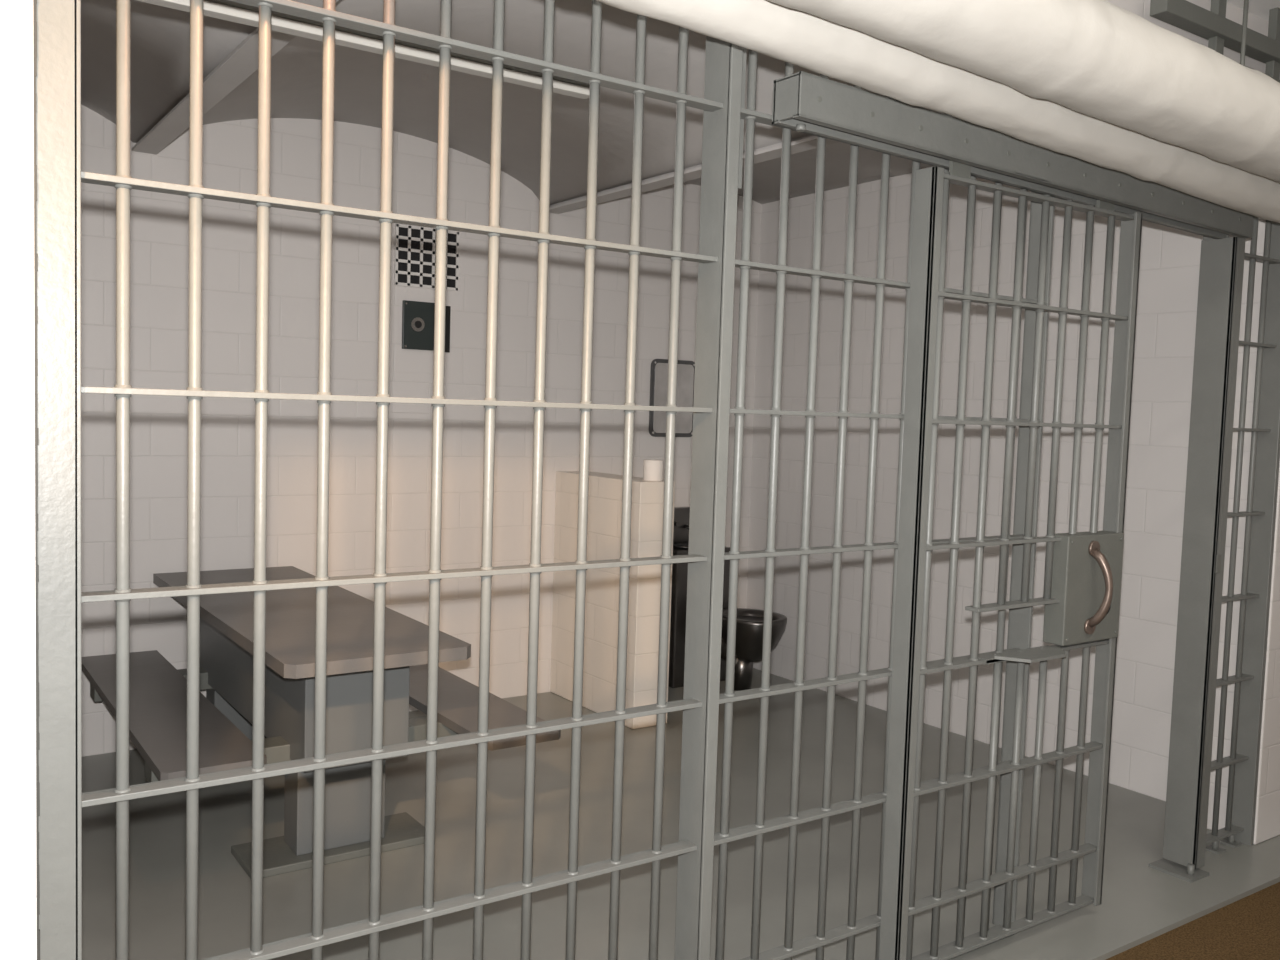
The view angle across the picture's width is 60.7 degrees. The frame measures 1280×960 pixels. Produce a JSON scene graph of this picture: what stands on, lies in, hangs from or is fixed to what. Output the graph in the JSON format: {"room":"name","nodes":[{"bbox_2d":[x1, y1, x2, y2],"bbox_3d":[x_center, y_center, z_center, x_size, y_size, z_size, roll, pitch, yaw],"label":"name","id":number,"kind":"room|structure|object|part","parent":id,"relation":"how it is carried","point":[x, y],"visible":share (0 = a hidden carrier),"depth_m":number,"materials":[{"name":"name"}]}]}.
{"room":"prison interior","nodes":[
{"label":"prison interior","id":0,"kind":"room"},
{"bbox_2d":[0,0,39,959],"bbox_3d":[-2.335,-0.048,1.145,2.982,3.270,0.220,-1,4,-35],"label":"wall","id":1,"kind":"structure","parent":0,"point":[19,432],"depth_m":1.89,"materials":[{"name":"white paint"}]},
{"bbox_2d":[81,105,760,756],"bbox_3d":[-1.323,-0.339,6.051,5.330,3.250,0.200,-1,4,-35],"label":"wall","id":2,"kind":"structure","parent":0,"point":[159,222],"depth_m":5.76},
{"bbox_2d":[402,300,450,352],"bbox_3d":[-1.161,-0.837,5.976,0.280,0.265,0.035,-1,4,-35],"label":"speaker box","id":3,"kind":"object","parent":2,"relation":"attached to","point":[417,317],"visible":0.65,"depth_m":5.95,"materials":[{"name":"grey metal"}]},
{"bbox_2d":[394,223,459,290],"bbox_3d":[-1.159,-1.210,5.960,0.371,0.326,0.011,-1,4,-35],"label":"air vent grille","id":4,"kind":"object","parent":2,"relation":"in","point":[415,246],"visible":0.91,"depth_m":5.94,"materials":[{"name":"metal"}]},
{"bbox_2d":[649,359,694,436],"bbox_3d":[0.211,-0.519,6.963,0.355,0.490,0.016,-1,4,-35],"label":"wall mirror","id":5,"kind":"object","parent":2,"relation":"attached to","point":[658,374],"visible":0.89,"depth_m":6.94,"materials":[{"name":"grey metal"}]},
{"bbox_2d":[81,0,956,204],"bbox_3d":[-0.309,-1.619,4.535,4.981,0.290,3.258,-1,4,-35],"label":"ceiling","id":6,"kind":"structure","parent":0,"point":[160,35],"depth_m":4.73,"materials":[{"name":"paint"}]},
{"bbox_2d":[136,0,189,11],"bbox_3d":[-1.086,-1.079,2.479,0.111,0.026,0.055,-1,4,-35],"label":"fluorescent light fixture","id":7,"kind":"object","parent":6,"relation":"in","point":[184,5],"depth_m":2.49,"materials":[{"name":"grey paint"}]},
{"bbox_2d":[203,0,258,26],"bbox_3d":[-0.964,-1.090,2.563,0.124,0.046,0.055,-1,4,-35],"label":"fluorescent light fixture","id":8,"kind":"object","parent":6,"relation":"attached to","point":[227,10],"depth_m":2.55,"materials":[{"name":"grey paint"}]},
{"bbox_2d":[132,0,338,154],"bbox_3d":[-1.399,-1.478,3.792,0.110,0.115,3.258,-1,4,-35],"label":"ceiling beam","id":9,"kind":"structure","parent":6,"relation":"attached to","point":[243,61],"depth_m":3.96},
{"bbox_2d":[271,11,322,41],"bbox_3d":[-0.838,-1.092,2.649,0.123,0.045,0.055,-1,4,-35],"label":"fluorescent light fixture","id":10,"kind":"object","parent":6,"relation":"attached to","point":[280,22],"depth_m":2.64,"materials":[{"name":"grey paint"}]},
{"bbox_2d":[335,25,382,54],"bbox_3d":[-0.712,-1.093,2.737,0.121,0.046,0.055,-1,4,-35],"label":"fluorescent light fixture","id":11,"kind":"object","parent":6,"relation":"attached to","point":[347,37],"depth_m":2.72,"materials":[{"name":"grey paint"}]},
{"bbox_2d":[394,39,439,66],"bbox_3d":[-0.586,-1.095,2.824,0.122,0.045,0.055,-1,4,-35],"label":"fluorescent light fixture","id":12,"kind":"object","parent":6,"relation":"attached to","point":[404,50],"depth_m":2.81,"materials":[{"name":"grey paint"}]},
{"bbox_2d":[450,52,492,78],"bbox_3d":[-0.460,-1.096,2.911,0.121,0.045,0.055,-1,4,-35],"label":"fluorescent light fixture","id":13,"kind":"object","parent":6,"relation":"attached to","point":[459,62],"depth_m":2.90,"materials":[{"name":"grey paint"}]},
{"bbox_2d":[503,64,542,89],"bbox_3d":[-0.334,-1.098,2.998,0.120,0.046,0.055,-1,4,-35],"label":"fluorescent light fixture","id":14,"kind":"object","parent":6,"relation":"attached to","point":[511,74],"depth_m":2.99,"materials":[{"name":"grey paint"}]},
{"bbox_2d":[553,75,589,98],"bbox_3d":[-0.207,-1.100,3.086,0.118,0.045,0.055,-1,4,-35],"label":"fluorescent light fixture","id":15,"kind":"object","parent":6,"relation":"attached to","point":[564,86],"depth_m":3.07,"materials":[{"name":"grey paint"}]},
{"bbox_2d":[549,107,943,213],"bbox_3d":[0.403,-1.500,5.037,0.110,0.115,3.258,-1,4,-35],"label":"ceiling beam","id":16,"kind":"structure","parent":6,"relation":"attached to","point":[808,142],"depth_m":5.37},
{"bbox_2d":[550,471,674,728],"bbox_3d":[-0.176,0.644,6.265,0.230,1.335,0.890,-1,4,-35],"label":"wall partition","id":17,"kind":"structure","parent":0,"point":[604,489],"depth_m":6.07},
{"bbox_2d":[643,459,663,480],"bbox_3d":[0.073,-0.053,5.944,0.110,0.112,0.110,-1,4,-35],"label":"toilet paper roll","id":18,"kind":"object","parent":17,"relation":"on","point":[653,470],"visible":1,"depth_m":5.90,"materials":[{"name":"white paper"}]},
{"bbox_2d":[82,668,1279,959],"bbox_3d":[0.667,1.474,5.334,7.750,0.150,3.890,-1,4,-35],"label":"floor","id":19,"kind":"structure","parent":0,"point":[1140,903],"depth_m":4.21,"materials":[{"name":"paint"}]},
{"bbox_2d":[82,566,560,878],"bbox_3d":[-1.433,0.946,4.598,1.390,0.865,2.120,-1,4,-35],"label":"table","id":20,"kind":"object","parent":19,"relation":"on","point":[157,689],"visible":0.78,"depth_m":4.13,"materials":[{"name":"paint"}]},
{"bbox_2d":[36,0,1054,959],"bbox_3d":[0.107,0.039,2.800,2.920,3.000,0.130,-1,4,-35],"label":"bars","id":21,"kind":"object","parent":19,"relation":"on","point":[60,176],"visible":0.76,"depth_m":2.47,"materials":[{"name":"grey paint"}]},
{"bbox_2d":[668,507,786,690],"bbox_3d":[0.523,0.751,6.816,0.594,1.106,0.789,-1,4,-35],"label":"toilet","id":22,"kind":"object","parent":19,"relation":"on","point":[749,622],"visible":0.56,"depth_m":6.76,"materials":[{"name":"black metal"}]},
{"bbox_2d":[1148,216,1279,882],"bbox_3d":[2.324,0.015,4.271,0.600,3.000,0.170,-1,4,-35],"label":"bars","id":23,"kind":"object","parent":19,"relation":"on","point":[1190,765],"visible":0.95,"depth_m":4.21,"materials":[{"name":"grey paint"}]},
{"bbox_2d":[772,71,1252,238],"bbox_3d":[1.297,-0.960,3.418,2.250,0.156,0.108,-1,4,-35],"label":"door track","id":24,"kind":"object","parent":23,"relation":"attached to","point":[804,102],"depth_m":3.14,"materials":[{"name":"grey metal"}]},
{"bbox_2d":[879,166,1142,959],"bbox_3d":[1.224,0.299,3.442,1.040,2.381,0.155,-1,4,-35],"label":"door","id":25,"kind":"structure","parent":24,"relation":"hanging from","point":[899,906],"depth_m":3.39,"materials":[{"name":"grey paint"}]},
{"bbox_2d":[965,597,1065,664],"bbox_3d":[1.214,0.481,3.449,0.430,0.180,0.132,-1,4,-35],"label":"food slot","id":26,"kind":"object","parent":25,"relation":"attached to","point":[1035,654],"visible":0.89,"depth_m":3.44,"materials":[{"name":"grey paint"}]},
{"bbox_2d":[1043,531,1123,645],"bbox_3d":[1.491,0.358,3.668,0.315,0.360,0.082,-1,4,-35],"label":"door lock","id":27,"kind":"object","parent":25,"relation":"attached to","point":[1078,581],"visible":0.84,"depth_m":3.60,"materials":[{"name":"grey paint"}]},
{"bbox_3d":[1.512,0.358,3.598,0.052,0.312,0.075,-1,4,-35],"label":"pull handle","id":28,"kind":"part","parent":25,"relation":"part of","materials":[{"name":"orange metal"}]},
{"bbox_2d":[949,160,1113,210],"bbox_3d":[1.234,-0.923,3.396,0.810,0.085,0.013,-1,4,-35],"label":"rollers","id":29,"kind":"object","parent":24,"relation":"attached to","point":[959,169],"visible":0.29,"depth_m":3.19,"materials":[{"name":"grey paint"}]},
{"bbox_2d":[746,173,1236,800],"bbox_3d":[1.769,-0.244,6.090,0.200,3.250,3.260,-1,4,-35],"label":"wall","id":30,"kind":"structure","parent":0,"point":[1169,267],"depth_m":5.90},
{"bbox_2d":[1105,0,1268,72],"bbox_3d":[0.757,-1.594,3.153,4.427,0.247,0.220,-1,4,-35],"label":"wall","id":31,"kind":"structure","parent":0,"point":[1141,8],"depth_m":3.89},
{"bbox_2d":[1106,882,1279,959],"bbox_3d":[1.793,1.760,1.554,10.200,0.130,3.630,-1,4,-35],"label":"floor","id":32,"kind":"structure","parent":0,"point":[1247,928],"depth_m":3.74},
{"bbox_2d":[1207,218,1279,844],"bbox_3d":[3.680,-0.134,5.301,2.795,3.250,0.220,-1,4,-35],"label":"wall","id":33,"kind":"structure","parent":0,"point":[1267,814],"depth_m":4.54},
{"bbox_2d":[1227,0,1279,20],"bbox_3d":[1.777,-1.631,1.515,10.600,0.100,4.060,-1,4,-35],"label":"ceiling","id":34,"kind":"structure","parent":0,"point":[1260,8],"depth_m":3.98,"materials":[{"name":"white paint"}]},
{"bbox_2d":[596,0,1279,222],"bbox_3d":[0.845,-1.225,2.823,10.045,0.936,0.181,-1,4,-35],"label":"insulated pipe","id":35,"kind":"object","parent":34,"relation":"hanging from","point":[819,45],"visible":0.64,"depth_m":2.74,"materials":[{"name":"white fabric"}]},
{"bbox_2d":[767,0,1279,182],"bbox_3d":[0.962,-1.243,2.653,10.045,0.870,0.274,-1,4,-35],"label":"insulated pipe","id":36,"kind":"object","parent":34,"relation":"hanging from","point":[1102,60],"visible":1,"depth_m":2.68,"materials":[{"name":"white fabric"}]},
{"bbox_2d":[1150,0,1279,82],"bbox_3d":[3.298,-1.585,4.680,3.900,0.300,0.060,-1,4,-35],"label":"metal railing","id":37,"kind":"object","parent":34,"relation":"attached to","point":[1213,25],"visible":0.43,"depth_m":3.77,"materials":[{"name":"grey metal"}]}
]}

